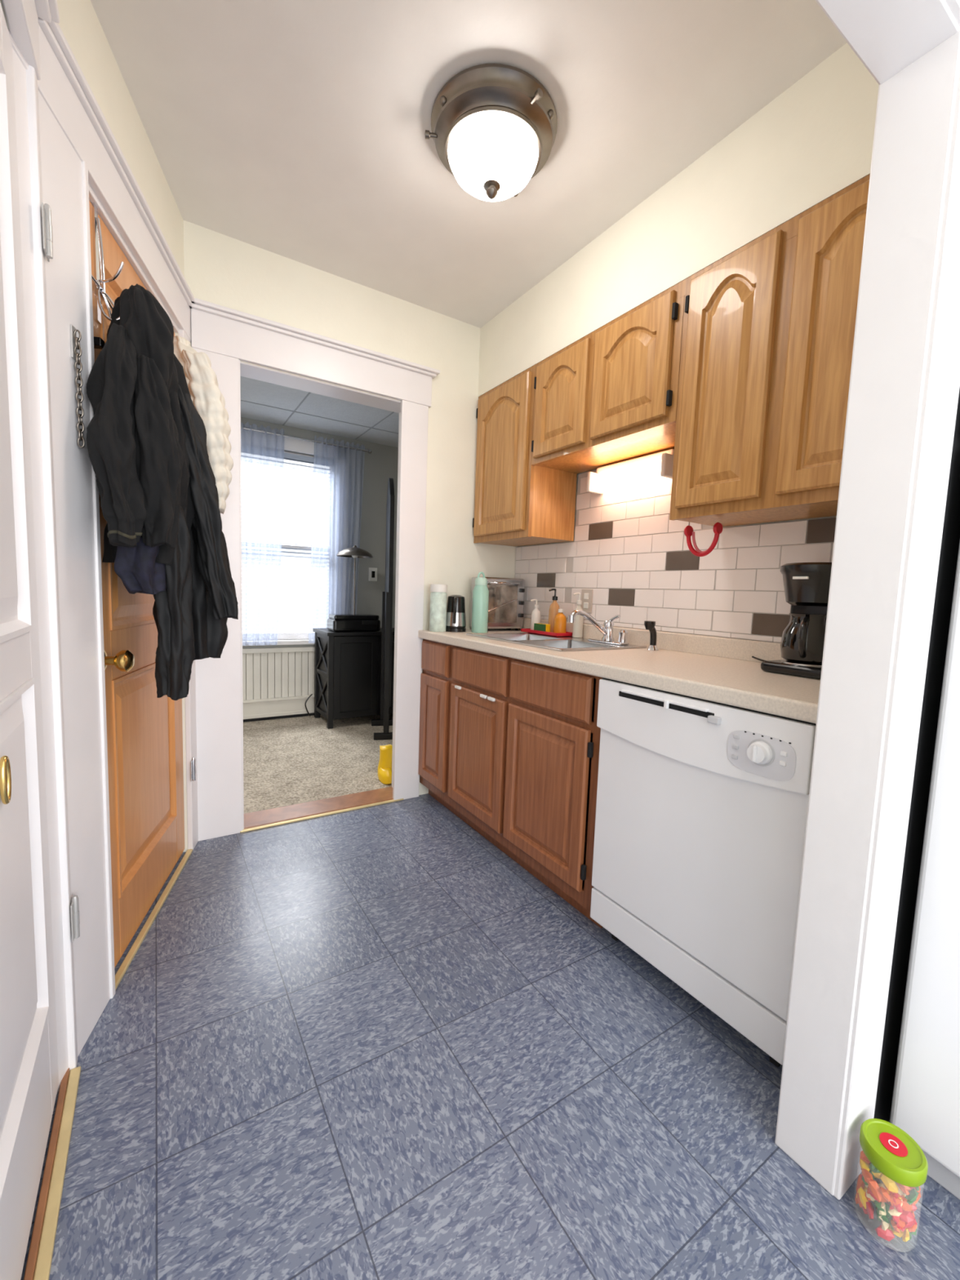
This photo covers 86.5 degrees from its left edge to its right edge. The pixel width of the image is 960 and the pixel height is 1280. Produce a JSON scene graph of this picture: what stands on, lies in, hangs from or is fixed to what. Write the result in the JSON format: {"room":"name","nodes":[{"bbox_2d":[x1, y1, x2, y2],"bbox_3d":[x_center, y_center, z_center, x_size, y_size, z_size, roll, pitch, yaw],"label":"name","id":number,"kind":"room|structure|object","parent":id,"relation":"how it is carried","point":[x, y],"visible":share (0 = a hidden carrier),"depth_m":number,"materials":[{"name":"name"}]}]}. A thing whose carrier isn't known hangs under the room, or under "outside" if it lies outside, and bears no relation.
{"room":"kitchen","nodes":[
{"label":"kitchen","id":0,"kind":"room"},
{"bbox_2d":[0,0,9,30],"bbox_3d":[-0.363,-0.165,0.090,0.130,2.526,2.220,-1,6,-32],"label":"wall","id":1,"kind":"structure","parent":0,"point":[1,2],"depth_m":0.89,"materials":[{"name":"beige paint"}]},
{"bbox_2d":[1,0,59,79],"bbox_3d":[-0.264,-1.057,0.061,0.062,0.143,2.240,-1,6,-32],"label":"trim","id":2,"kind":"structure","parent":1,"relation":"attached to","point":[22,16],"depth_m":0.93,"materials":[{"name":"white paint"}]},
{"bbox_2d":[23,1066,80,1279],"bbox_3d":[-0.340,1.083,0.236,0.032,0.016,2.200,-1,6,-32],"label":"trim","id":3,"kind":"structure","parent":1,"relation":"attached to","point":[38,1264],"depth_m":0.94,"materials":[{"name":"beige wood"}]},
{"bbox_2d":[57,0,187,852],"bbox_3d":[-1.090,-0.320,1.478,0.120,2.526,1.320,1,6,-16],"label":"wall","id":4,"kind":"structure","parent":0,"point":[79,23],"depth_m":1.44,"materials":[{"name":"beige paint"}]},
{"bbox_2d":[41,202,53,262],"bbox_3d":[-0.859,-0.813,1.015,0.013,0.099,0.050,-1,6,-32],"label":"door hinge","id":5,"kind":"object","parent":4,"relation":"attached to","point":[47,238],"visible":1,"depth_m":1.01,"materials":[{"name":"silver paint"}]},
{"bbox_2d":[70,894,79,942],"bbox_3d":[-0.909,0.620,1.148,0.013,0.099,0.050,-1,6,-32],"label":"door hinge","id":6,"kind":"object","parent":4,"relation":"attached to","point":[74,908],"visible":1,"depth_m":1.14,"materials":[{"name":"silver paint"}]},
{"bbox_2d":[70,324,84,448],"bbox_3d":[-0.907,-0.570,1.153,0.018,0.264,0.021,1,6,-16],"label":"chain","id":7,"kind":"object","parent":4,"relation":"attached to","point":[74,341],"visible":1,"depth_m":1.15,"materials":[{"name":"silver paint"}]},
{"bbox_2d":[6,23,198,1094],"bbox_3d":[-1.063,-0.162,1.549,0.074,2.200,1.210,1,6,-16],"label":"trim","id":8,"kind":"structure","parent":4,"relation":"attached to","point":[77,167],"depth_m":1.17,"materials":[{"name":"white paint"}]},
{"bbox_2d":[38,17,195,307],"bbox_3d":[-1.004,-1.274,1.509,0.046,0.030,1.080,1,6,-16],"label":"trim","id":9,"kind":"structure","parent":4,"relation":"attached to","point":[52,31],"depth_m":1.26,"materials":[{"name":"white paint"}]},
{"bbox_2d":[115,848,192,990],"bbox_3d":[-1.104,0.918,1.748,0.021,0.012,0.800,1,6,-16],"label":"trim","id":10,"kind":"structure","parent":4,"relation":"attached to","point":[126,962],"depth_m":1.66,"materials":[{"name":"beige wood"}]},
{"bbox_2d":[190,757,195,781],"bbox_3d":[-1.182,0.531,2.109,0.013,0.099,0.050,1,6,-16],"label":"door hinge","id":11,"kind":"object","parent":4,"relation":"attached to","point":[193,762],"visible":1,"depth_m":2.10,"materials":[{"name":"silver metal"}]},
{"bbox_2d":[243,713,392,813],"bbox_3d":[-1.217,0.767,3.631,4.200,0.054,2.050,-1,6,-32],"label":"floor","id":12,"kind":"structure","parent":0,"point":[296,760],"depth_m":3.30,"materials":[{"name":"beige carpet"}]},
{"bbox_2d":[305,693,312,716],"bbox_3d":[-1.467,0.560,4.370,0.017,0.194,0.074,6,7,38],"label":"power cord","id":13,"kind":"object","parent":12,"relation":"on","point":[311,694],"visible":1,"depth_m":4.36,"materials":[{"name":"black plastic"}]},
{"bbox_2d":[312,627,395,728],"bbox_3d":[-0.949,0.295,4.387,0.850,0.766,0.435,-1,6,-32],"label":"storage cabinet","id":14,"kind":"object","parent":12,"relation":"on","point":[348,664],"visible":0.69,"depth_m":4.14,"materials":[{"name":"black wood"}]},
{"bbox_2d":[327,613,380,631],"bbox_3d":[-1.025,-0.141,4.164,0.390,0.133,0.225,-1,6,-32],"label":"printer","id":15,"kind":"object","parent":14,"relation":"on","point":[335,622],"visible":1,"depth_m":4.09,"materials":[{"name":"black plastic"}]},
{"bbox_2d":[342,628,373,630],"bbox_3d":[-0.976,-0.087,4.088,0.250,0.007,0.035,-1,6,-32],"label":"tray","id":16,"kind":"object","parent":15,"relation":"on","point":[343,628],"depth_m":4.08,"materials":[{"name":"black plastic"}]},
{"bbox_2d":[336,545,373,613],"bbox_3d":[-1.064,-0.445,4.327,0.302,0.709,0.302,-1,6,-32],"label":"desk lamp","id":17,"kind":"object","parent":14,"relation":"on","point":[354,552],"visible":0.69,"depth_m":4.24,"materials":[{"name":"silver metal"}]},
{"bbox_2d":[371,477,394,740],"bbox_3d":[-0.719,-0.247,3.920,0.180,1.946,0.440,1,5,-14],"label":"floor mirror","id":18,"kind":"object","parent":12,"relation":"on","point":[387,596],"visible":0.87,"depth_m":3.77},
{"bbox_2d":[377,744,392,784],"bbox_3d":[-0.548,0.727,2.986,0.088,0.190,0.182,0,6,-20],"label":"boot","id":19,"kind":"object","parent":12,"relation":"on","point":[384,766],"visible":0.79,"depth_m":2.98,"materials":[{"name":"rubber"}]},
{"bbox_2d":[240,417,398,700],"bbox_3d":[-1.678,-0.549,4.311,4.200,2.415,0.140,-1,6,-32],"label":"wall","id":20,"kind":"structure","parent":0,"point":[380,465],"depth_m":4.62,"materials":[{"name":"grey paint"}]},
{"bbox_2d":[242,646,314,700],"bbox_3d":[-2.075,0.293,4.052,2.020,0.440,0.035,-1,6,-32],"label":"radiator","id":21,"kind":"object","parent":20,"relation":"attached to","point":[274,672],"depth_m":4.28,"materials":[{"name":"white metal"}]},
{"bbox_2d":[243,694,314,722],"bbox_3d":[-1.567,0.572,4.363,3.600,0.173,0.061,-1,6,-32],"label":"baseboard","id":22,"kind":"structure","parent":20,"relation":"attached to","point":[259,709],"depth_m":4.27,"materials":[{"name":"paint"}]},
{"bbox_2d":[253,436,314,645],"bbox_3d":[-1.607,-0.804,4.217,1.050,1.695,0.045,-1,6,-32],"label":"window frame","id":23,"kind":"structure","parent":20,"relation":"attached to","point":[290,444],"depth_m":4.22,"materials":[{"name":"white paint"}]},
{"bbox_2d":[277,451,313,639],"bbox_3d":[-1.640,-0.777,4.270,0.830,1.560,0.075,-1,6,-32],"label":"blinds","id":24,"kind":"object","parent":20,"relation":"in","point":[281,636],"depth_m":4.30,"materials":[{"name":"white paint"}]},
{"bbox_2d":[240,422,372,645],"bbox_3d":[-1.548,-0.828,4.225,1.320,1.735,0.089,-1,6,-32],"label":"sheer curtains","id":25,"kind":"object","parent":20,"relation":"hanging from","point":[338,466],"visible":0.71,"depth_m":4.19,"materials":[{"name":"white fabric"}]},
{"bbox_2d":[240,392,398,439],"bbox_3d":[-1.086,-1.649,3.334,4.200,0.004,1.920,-1,6,-32],"label":"trim","id":26,"kind":"structure","parent":20,"relation":"attached to","point":[308,393],"depth_m":3.88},
{"bbox_2d":[368,567,377,581],"bbox_3d":[-0.976,-0.599,4.659,0.080,0.120,0.016,-1,6,-32],"label":"switch","id":27,"kind":"object","parent":20,"relation":"attached to","point":[372,571],"visible":1,"depth_m":4.65,"materials":[{"name":"white plastic"}]},
{"bbox_2d":[240,376,399,447],"bbox_3d":[-1.119,-1.696,3.385,4.200,0.080,2.070,-1,6,-32],"label":"ceiling","id":28,"kind":"structure","parent":0,"point":[252,390],"depth_m":3.83,"materials":[{"name":"white tile"}]},
{"bbox_2d":[183,220,517,795],"bbox_3d":[-0.703,-0.401,2.496,2.500,2.526,0.120,-1,6,-32],"label":"wall","id":29,"kind":"structure","parent":0,"point":[220,269],"depth_m":2.55,"materials":[{"name":"beige paint"}]},
{"bbox_2d":[191,307,431,841],"bbox_3d":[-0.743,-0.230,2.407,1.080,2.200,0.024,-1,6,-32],"label":"trim","id":30,"kind":"structure","parent":29,"relation":"attached to","point":[225,341],"depth_m":2.27,"materials":[{"name":"white paint"}]},
{"bbox_2d":[189,297,439,378],"bbox_3d":[-0.685,-1.337,2.298,1.115,0.030,0.054,-1,6,-32],"label":"trim","id":31,"kind":"structure","parent":29,"relation":"attached to","point":[199,304],"depth_m":2.23,"materials":[{"name":"white paint"}]},
{"bbox_2d":[240,786,403,832],"bbox_3d":[-0.785,0.874,2.599,0.820,0.064,0.177,-1,6,-32],"label":"threshold","id":32,"kind":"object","parent":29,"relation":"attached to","point":[268,818],"depth_m":2.55,"materials":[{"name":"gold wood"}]},
{"bbox_2d":[90,0,846,328],"bbox_3d":[-0.110,-1.548,0.864,3.400,0.100,3.270,-1,6,-32],"label":"ceiling","id":33,"kind":"structure","parent":0,"point":[295,130],"depth_m":1.49,"materials":[{"name":"paint"}]},
{"bbox_2d":[424,63,557,201],"bbox_3d":[0.043,-1.452,1.546,0.380,0.206,0.397,-1,6,-32],"label":"ceiling light","id":34,"kind":"object","parent":33,"relation":"attached to","point":[494,126],"visible":1,"depth_m":1.46,"materials":[{"name":"white glass"}]},
{"bbox_2d":[478,42,879,396],"bbox_3d":[0.657,-1.397,1.989,0.307,0.354,1.990,-1,6,-32],"label":"soffit","id":35,"kind":"structure","parent":33,"relation":"attached to","point":[814,140],"depth_m":1.60,"materials":[{"name":"beige paint"}]},
{"bbox_2d":[20,793,959,1279],"bbox_3d":[0.206,1.106,0.557,3.300,0.050,4.500,-1,6,-32],"label":"floor","id":36,"kind":"structure","parent":0,"point":[371,1042],"depth_m":1.12,"materials":[{"name":"blue tile"}]},
{"bbox_2d":[418,639,603,928],"bbox_3d":[0.267,0.479,2.361,0.622,0.869,1.307,-1,6,-32],"label":"base cabinet","id":37,"kind":"object","parent":36,"relation":"on","point":[508,746],"visible":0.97,"depth_m":2.01,"materials":[{"name":"brown wood"}]},
{"bbox_2d":[417,617,820,723],"bbox_3d":[0.462,0.021,2.030,0.628,0.115,1.986,-1,6,-32],"label":"countertop","id":38,"kind":"structure","parent":37,"relation":"on","point":[723,670],"depth_m":1.66,"materials":[{"name":"laminate"}]},
{"bbox_2d":[429,583,447,631],"bbox_3d":[-0.215,-0.166,2.636,0.088,0.242,0.088,-1,6,-32],"label":"canister","id":39,"kind":"object","parent":38,"relation":"on","point":[438,595],"visible":1,"depth_m":2.60,"materials":[{"name":"white plastic"}]},
{"bbox_2d":[445,595,466,631],"bbox_3d":[-0.121,-0.140,2.668,0.113,0.191,0.136,-1,6,-32],"label":"electric kettle","id":40,"kind":"object","parent":38,"relation":"on","point":[455,607],"visible":0.97,"depth_m":2.63,"materials":[{"name":"black plastic"}]},
{"bbox_2d":[471,571,488,632],"bbox_3d":[0.002,-0.196,2.652,0.084,0.314,0.084,-1,6,-32],"label":"insulated bottle","id":41,"kind":"object","parent":38,"relation":"on","point":[480,592],"visible":1,"depth_m":2.62,"materials":[{"name":"green metal"}]},
{"bbox_2d":[469,576,524,631],"bbox_3d":[0.105,-0.200,2.846,0.280,0.292,0.164,-1,6,-32],"label":"toaster oven","id":42,"kind":"object","parent":38,"relation":"on","point":[506,595],"visible":0.84,"depth_m":2.80,"materials":[{"name":"silver metal"}]},
{"bbox_2d":[466,632,647,684],"bbox_3d":[0.316,0.077,2.318,0.479,0.160,0.688,-1,6,-32],"label":"sink","id":43,"kind":"object","parent":38,"relation":"in","point":[560,643],"visible":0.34,"depth_m":2.30,"materials":[{"name":"silver metal"}]},
{"bbox_2d":[520,628,572,636],"bbox_3d":[0.348,-0.041,2.633,0.127,0.016,0.292,-1,6,-32],"label":"tray","id":44,"kind":"object","parent":43,"relation":"on","point":[527,630],"visible":0.65,"depth_m":2.55,"materials":[{"name":"red plastic"}]},
{"bbox_2d":[530,599,540,630],"bbox_3d":[0.294,-0.133,2.704,0.057,0.166,0.051,3,5,11],"label":"soap bottle","id":45,"kind":"object","parent":44,"relation":"on","point":[535,614],"visible":0.91,"depth_m":2.69,"materials":[{"name":"white plastic"}]},
{"bbox_2d":[533,622,550,631],"bbox_3d":[0.317,-0.062,2.612,0.036,0.042,0.090,-1,6,-32],"label":"sponge","id":46,"kind":"object","parent":44,"relation":"on","point":[540,627],"visible":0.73,"depth_m":2.58,"materials":[{"name":"rubber"}]},
{"bbox_2d":[547,588,559,632],"bbox_3d":[0.382,-0.151,2.619,0.058,0.224,0.058,4,6,21],"label":"soap pump bottle","id":47,"kind":"object","parent":44,"relation":"on","point":[554,606],"visible":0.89,"depth_m":2.60,"materials":[{"name":"orange plastic"}]},
{"bbox_2d":[553,608,566,632],"bbox_3d":[0.400,-0.093,2.542,0.062,0.124,0.062,-1,6,-32],"label":"dish soap bottle","id":48,"kind":"object","parent":44,"relation":"on","point":[560,620],"visible":0.84,"depth_m":2.52,"materials":[{"name":"orange plastic"}]},
{"bbox_2d":[572,592,583,637],"bbox_3d":[0.477,-0.122,2.489,0.057,0.218,0.049,3,5,9],"label":"soap dispenser","id":49,"kind":"object","parent":43,"relation":"on","point":[577,632],"visible":0.91,"depth_m":2.47,"materials":[{"name":"white plastic"}]},
{"bbox_2d":[567,609,629,644],"bbox_3d":[0.486,-0.058,2.208,0.253,0.144,0.200,-1,6,-32],"label":"kitchen faucet","id":50,"kind":"object","parent":38,"relation":"on","point":[607,631],"visible":1,"depth_m":2.21,"materials":[{"name":"silver metal"}]},
{"bbox_2d":[644,620,657,650],"bbox_3d":[0.695,-0.019,2.068,0.066,0.118,0.044,0,6,-20],"label":"sprayer","id":51,"kind":"object","parent":38,"relation":"on","point":[649,624],"visible":1,"depth_m":2.06,"materials":[{"name":"black plastic"}]},
{"bbox_2d":[751,562,831,679],"bbox_3d":[0.939,-0.068,1.563,0.265,0.326,0.336,-1,6,-32],"label":"coffee maker","id":52,"kind":"object","parent":38,"relation":"on","point":[806,584],"visible":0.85,"depth_m":1.45,"materials":[{"name":"black plastic"}]},
{"bbox_2d":[590,677,816,1067],"bbox_3d":[0.763,0.574,1.528,0.638,0.869,0.620,-1,6,-32],"label":"dishwasher","id":53,"kind":"object","parent":36,"relation":"on","point":[702,805],"visible":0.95,"depth_m":1.31,"materials":[{"name":"white metal"}]},
{"bbox_2d":[854,1118,928,1241],"bbox_3d":[0.740,0.985,0.924,0.095,0.160,0.095,-1,6,-32],"label":"jar","id":54,"kind":"object","parent":36,"relation":"on","point":[894,1166],"visible":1,"depth_m":0.90,"materials":[{"name":"multicoloured plastic"}]},
{"bbox_2d":[889,542,959,1199],"bbox_3d":[1.381,0.241,0.856,0.860,1.700,0.755,-1,6,-32],"label":"refrigerator","id":55,"kind":"object","parent":36,"relation":"on","point":[926,1104],"visible":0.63,"depth_m":0.97,"materials":[{"name":"white metal"}]},
{"bbox_2d":[517,468,836,546],"bbox_3d":[0.801,-0.320,2.200,0.120,2.526,2.000,-1,6,-32],"label":"wall","id":56,"kind":"structure","parent":0,"point":[596,468],"depth_m":1.91,"materials":[{"name":"beige paint"}]},
{"bbox_2d":[472,173,870,546],"bbox_3d":[0.621,-0.832,2.034,0.307,0.780,1.983,-1,6,-32],"label":"upper cabinet","id":57,"kind":"object","parent":56,"relation":"attached to","point":[740,367],"visible":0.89,"depth_m":1.60,"materials":[{"name":"brown wood"}]},
{"bbox_2d":[586,448,674,493],"bbox_3d":[0.647,-0.722,2.198,0.094,0.115,0.430,-1,6,-32],"label":"under-cabinet light","id":58,"kind":"object","parent":57,"relation":"attached to","point":[660,464],"visible":0.89,"depth_m":2.16,"materials":[{"name":"white plastic"}]},
{"bbox_2d":[684,521,722,556],"bbox_3d":[0.768,-0.350,1.764,0.042,0.124,0.126,-1,6,-32],"label":"headphones","id":59,"kind":"object","parent":57,"relation":"hanging from","point":[717,527],"visible":1,"depth_m":1.78,"materials":[{"name":"plastic"}]},
{"bbox_2d":[684,525,693,536],"bbox_3d":[0.740,-0.385,1.809,0.042,0.042,0.012,-1,6,-32],"label":"cushion","id":60,"kind":"object","parent":59,"relation":"on","point":[688,531],"depth_m":1.80,"materials":[{"name":"red plastic"}]},
{"bbox_2d":[712,522,722,533],"bbox_3d":[0.799,-0.374,1.714,0.042,0.042,0.012,-1,6,-32],"label":"cushion","id":61,"kind":"object","parent":59,"relation":"on","point":[717,527],"depth_m":1.71,"materials":[{"name":"red plastic"}]},
{"bbox_2d":[515,469,836,643],"bbox_3d":[0.744,-0.408,2.159,0.014,0.744,1.983,-1,6,-32],"label":"tile backsplash","id":62,"kind":"structure","parent":56,"relation":"attached to","point":[638,565],"depth_m":2.12,"materials":[{"name":"tile"}]},
{"bbox_2d":[580,589,592,613],"bbox_3d":[0.521,-0.191,2.498,0.008,0.115,0.075,-1,6,-32],"label":"wall outlet","id":63,"kind":"object","parent":62,"relation":"attached to","point":[586,594],"visible":0.93,"depth_m":2.49,"materials":[{"name":"white plastic"}]},
{"bbox_3d":[1.132,-0.214,1.181,1.015,2.526,0.085,-1,6,-32],"label":"wall","id":64,"kind":"structure","parent":0,"visible":0},
{"bbox_2d":[774,0,959,1195],"bbox_3d":[0.111,0.057,0.562,1.386,2.030,0.111,-1,6,-32],"label":"trim","id":65,"kind":"structure","parent":64,"relation":"attached to","point":[911,48],"depth_m":0.90,"materials":[{"name":"white paint"}]},
{"bbox_2d":[833,0,959,1199],"bbox_3d":[0.253,-0.025,0.580,1.450,2.200,0.023,-1,6,-32],"label":"trim","id":66,"kind":"structure","parent":64,"relation":"attached to","point":[941,386],"depth_m":0.90,"materials":[{"name":"white paint"}]},
{"bbox_2d":[873,387,959,1121],"bbox_3d":[1.020,0.180,1.101,0.505,1.750,0.008,-1,6,-32],"label":"trim","id":67,"kind":"structure","parent":64,"relation":"attached to","point":[949,548],"depth_m":1.02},
{"bbox_3d":[-0.714,-0.020,0.702,0.026,2.060,0.796,-1,6,-32],"label":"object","id":68,"kind":"object","parent":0,"visible":0},
{"bbox_2d":[0,2,58,1279],"bbox_3d":[-0.698,-0.021,0.712,0.016,2.060,0.796,-1,6,-32],"label":"door","id":69,"kind":"structure","parent":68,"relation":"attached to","point":[20,655],"depth_m":0.93,"materials":[{"name":"white paint"}]},
{"bbox_2d":[0,50,32,643],"bbox_3d":[-0.680,-0.464,0.673,0.018,0.950,0.556,-1,6,-32],"label":"panel","id":70,"kind":"object","parent":69,"relation":"attached to","point":[15,607],"visible":1,"depth_m":0.87,"materials":[{"name":"white paint"}]},
{"bbox_2d":[0,677,49,1207],"bbox_3d":[-0.712,0.432,0.756,0.018,0.670,0.556,-1,6,-32],"label":"panel","id":71,"kind":"object","parent":69,"relation":"attached to","point":[24,997],"visible":0.88,"depth_m":0.86,"materials":[{"name":"white paint"}]},
{"bbox_3d":[-1.115,-0.110,1.658,0.023,2.043,0.755,1,6,-16],"label":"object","id":72,"kind":"object","parent":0,"visible":0},
{"bbox_2d":[99,258,155,630],"bbox_3d":[-1.080,-0.536,1.623,0.019,0.970,0.545,1,6,-15],"label":"panel","id":73,"kind":"object","parent":72,"relation":"attached to","point":[126,610],"visible":0.16,"depth_m":1.47,"materials":[{"name":"orange wood"}]},
{"bbox_2d":[88,200,184,968],"bbox_3d":[-1.098,-0.110,1.662,0.017,2.043,0.755,1,6,-16],"label":"door","id":74,"kind":"structure","parent":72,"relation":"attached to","point":[129,911],"depth_m":1.52,"materials":[{"name":"orange wood"}]},
{"bbox_2d":[90,201,124,349],"bbox_3d":[-0.956,-0.916,1.319,0.124,0.371,0.180,1,6,-15],"label":"hook rack","id":75,"kind":"object","parent":74,"relation":"hanging from","point":[99,343],"visible":0.59,"depth_m":1.30,"materials":[{"name":"silver metal"}]},
{"bbox_2d":[86,284,195,595],"bbox_3d":[-0.876,-0.503,1.319,0.225,0.768,0.378,1,6,-15],"label":"jacket","id":76,"kind":"object","parent":75,"relation":"hanging from","point":[136,435],"visible":0.98,"depth_m":1.23,"materials":[{"name":"fabric"}]},
{"bbox_2d":[119,284,178,394],"bbox_3d":[-0.840,-0.732,1.290,0.133,0.291,0.133,-1,6,-32],"label":"hood","id":77,"kind":"object","parent":76,"relation":"attached to","point":[146,330],"depth_m":1.25,"materials":[{"name":"black fabric"}]},
{"bbox_2d":[152,377,238,700],"bbox_3d":[-0.858,-0.359,1.503,0.237,1.028,0.317,-1,6,-32],"label":"jacket","id":78,"kind":"object","parent":75,"relation":"hanging from","point":[191,615],"visible":0.57,"depth_m":1.43,"materials":[{"name":"fabric"}]},
{"bbox_2d":[103,648,134,671],"bbox_3d":[-0.968,0.055,1.358,0.075,0.066,0.066,1,6,-16],"label":"door knob","id":79,"kind":"object","parent":74,"relation":"attached to","point":[123,660],"visible":0.71,"depth_m":1.35,"materials":[{"name":"gold metal"}]},
{"bbox_3d":[-1.035,-1.034,1.650,0.078,0.049,0.032,-1,6,-32],"label":"coat hook","id":80,"kind":"object","parent":74,"relation":"attached to","visible":0},
{"bbox_2d":[173,335,233,514],"bbox_3d":[-0.971,-0.743,1.793,0.240,0.590,0.176,4,6,23],"label":"coat","id":81,"kind":"object","parent":80,"relation":"hanging from","point":[206,397],"visible":0.53,"depth_m":1.72,"materials":[{"name":"white fabric"}]},
{"bbox_2d":[111,662,177,898],"bbox_3d":[-1.113,0.404,1.711,0.019,0.640,0.545,1,6,-15],"label":"panel","id":82,"kind":"object","parent":72,"relation":"attached to","point":[144,738],"visible":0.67,"depth_m":1.65,"materials":[{"name":"orange wood"}]},
{"bbox_3d":[-0.714,0.210,0.764,0.003,0.050,0.016,-1,6,-32],"label":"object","id":83,"kind":"object","parent":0,"visible":0},
{"bbox_2d":[0,755,11,804],"bbox_3d":[-0.712,0.210,0.766,0.008,0.074,0.035,-1,6,-32],"label":"ring","id":84,"kind":"object","parent":83,"relation":"attached to","point":[5,766],"visible":1,"depth_m":0.76,"materials":[{"name":"gold metal"}]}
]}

